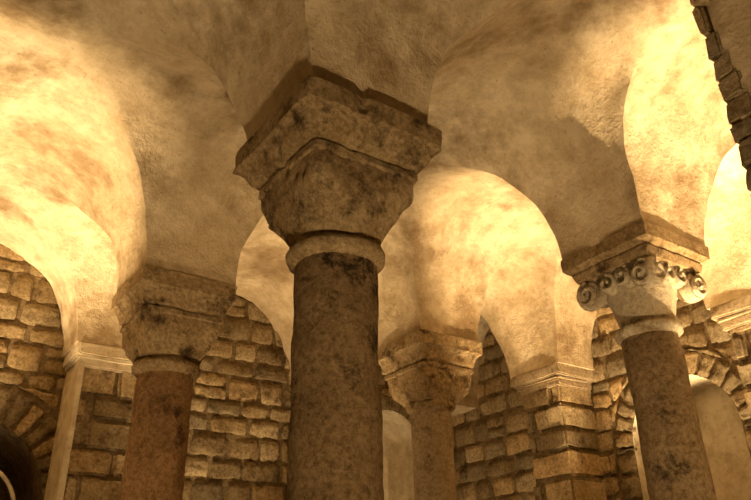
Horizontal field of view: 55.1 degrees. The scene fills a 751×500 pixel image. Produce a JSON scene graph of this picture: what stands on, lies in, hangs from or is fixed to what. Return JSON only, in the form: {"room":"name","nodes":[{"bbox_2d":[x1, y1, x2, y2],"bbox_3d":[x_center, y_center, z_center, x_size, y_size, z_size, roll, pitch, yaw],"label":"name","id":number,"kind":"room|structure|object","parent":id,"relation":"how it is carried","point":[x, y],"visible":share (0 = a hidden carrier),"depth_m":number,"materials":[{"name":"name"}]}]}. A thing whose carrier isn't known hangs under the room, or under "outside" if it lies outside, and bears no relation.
{"room":"church","nodes":[
{"label":"church","id":0,"kind":"room"},
{"bbox_2d":[44,342,136,499],"bbox_3d":[-2.018,2.279,4.777,0.545,3.311,0.477,16,-32,-31],"label":"pilaster","id":1,"kind":"object","parent":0,"point":[92,432],"visible":0.94,"depth_m":5.13,"materials":[{"name":"stone"}]},
{"bbox_2d":[0,244,413,499],"bbox_3d":[-2.365,2.011,5.451,7.216,4.424,0.790,16,-32,-31],"label":"wall","id":2,"kind":"structure","parent":0,"point":[240,411],"depth_m":5.96,"materials":[{"name":"stone"}]},
{"bbox_2d":[0,470,15,499],"bbox_3d":[-2.792,2.555,4.412,0.749,2.522,0.029,16,-32,-31],"label":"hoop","id":3,"kind":"object","parent":2,"relation":"attached to","point":[2,475],"visible":1,"depth_m":5.04,"materials":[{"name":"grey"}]},
{"bbox_2d":[0,0,750,416],"bbox_3d":[-0.168,-0.848,3.276,7.254,0.866,7.191,16,-32,-31],"label":"ceiling","id":4,"kind":"structure","parent":0,"point":[566,126],"depth_m":4.14,"materials":[{"name":"paint"}]},
{"bbox_2d":[512,363,606,499],"bbox_3d":[1.561,2.544,5.481,0.475,3.314,0.536,16,-32,-31],"label":"pilaster","id":5,"kind":"object","parent":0,"point":[560,419],"visible":1,"depth_m":5.87,"materials":[{"name":"stone"}]},
{"bbox_2d":[451,299,750,499],"bbox_3d":[3.120,1.468,4.636,0.792,4.425,7.154,16,-32,-31],"label":"wall","id":6,"kind":"structure","parent":0,"point":[493,456],"depth_m":5.87,"materials":[{"name":"stone"}]},
{"bbox_2d":[690,0,750,195],"bbox_3d":[2.028,0.537,2.492,0.854,4.208,0.657,16,-32,-31],"label":"stone arch","id":7,"kind":"object","parent":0,"point":[725,25],"visible":1,"depth_m":3.16,"materials":[{"name":"stone"}]},
{"bbox_2d":[710,294,750,422],"bbox_3d":[2.642,1.821,4.097,0.476,3.314,0.540,16,-32,-31],"label":"pilaster","id":8,"kind":"object","parent":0,"point":[734,316],"visible":1,"depth_m":4.72,"materials":[{"name":"stone"}]},
{"bbox_3d":[-0.084,2.566,1.557,7.560,0.180,7.488,16,-32,-31],"label":"floor","id":9,"kind":"structure","parent":0,"visible":0},
{"bbox_2d":[110,265,237,499],"bbox_3d":[-1.212,1.744,3.738,0.617,3.303,0.616,16,-32,-31],"label":"stone column","id":10,"kind":"structure","parent":9,"relation":"on","point":[169,320],"depth_m":4.11,"materials":[{"name":"brown stone"}]},
{"bbox_2d":[233,75,441,499],"bbox_3d":[-0.132,1.020,2.351,0.672,3.302,0.675,16,-32,-31],"label":"stone column","id":11,"kind":"structure","parent":9,"relation":"on","point":[333,170],"depth_m":2.69,"materials":[{"name":"brown stone"}]},
{"bbox_2d":[378,329,482,499],"bbox_3d":[0.429,2.222,4.768,0.620,3.302,0.616,16,-32,-31],"label":"stone column","id":12,"kind":"structure","parent":9,"relation":"on","point":[428,373],"depth_m":5.17,"materials":[{"name":"brown stone"}]},
{"bbox_2d":[561,220,716,499],"bbox_3d":[1.510,1.498,3.383,0.590,3.302,0.591,16,-32,-31],"label":"stone column","id":13,"kind":"structure","parent":9,"relation":"on","point":[641,271],"depth_m":3.76,"materials":[{"name":"brown stone"}]}
]}

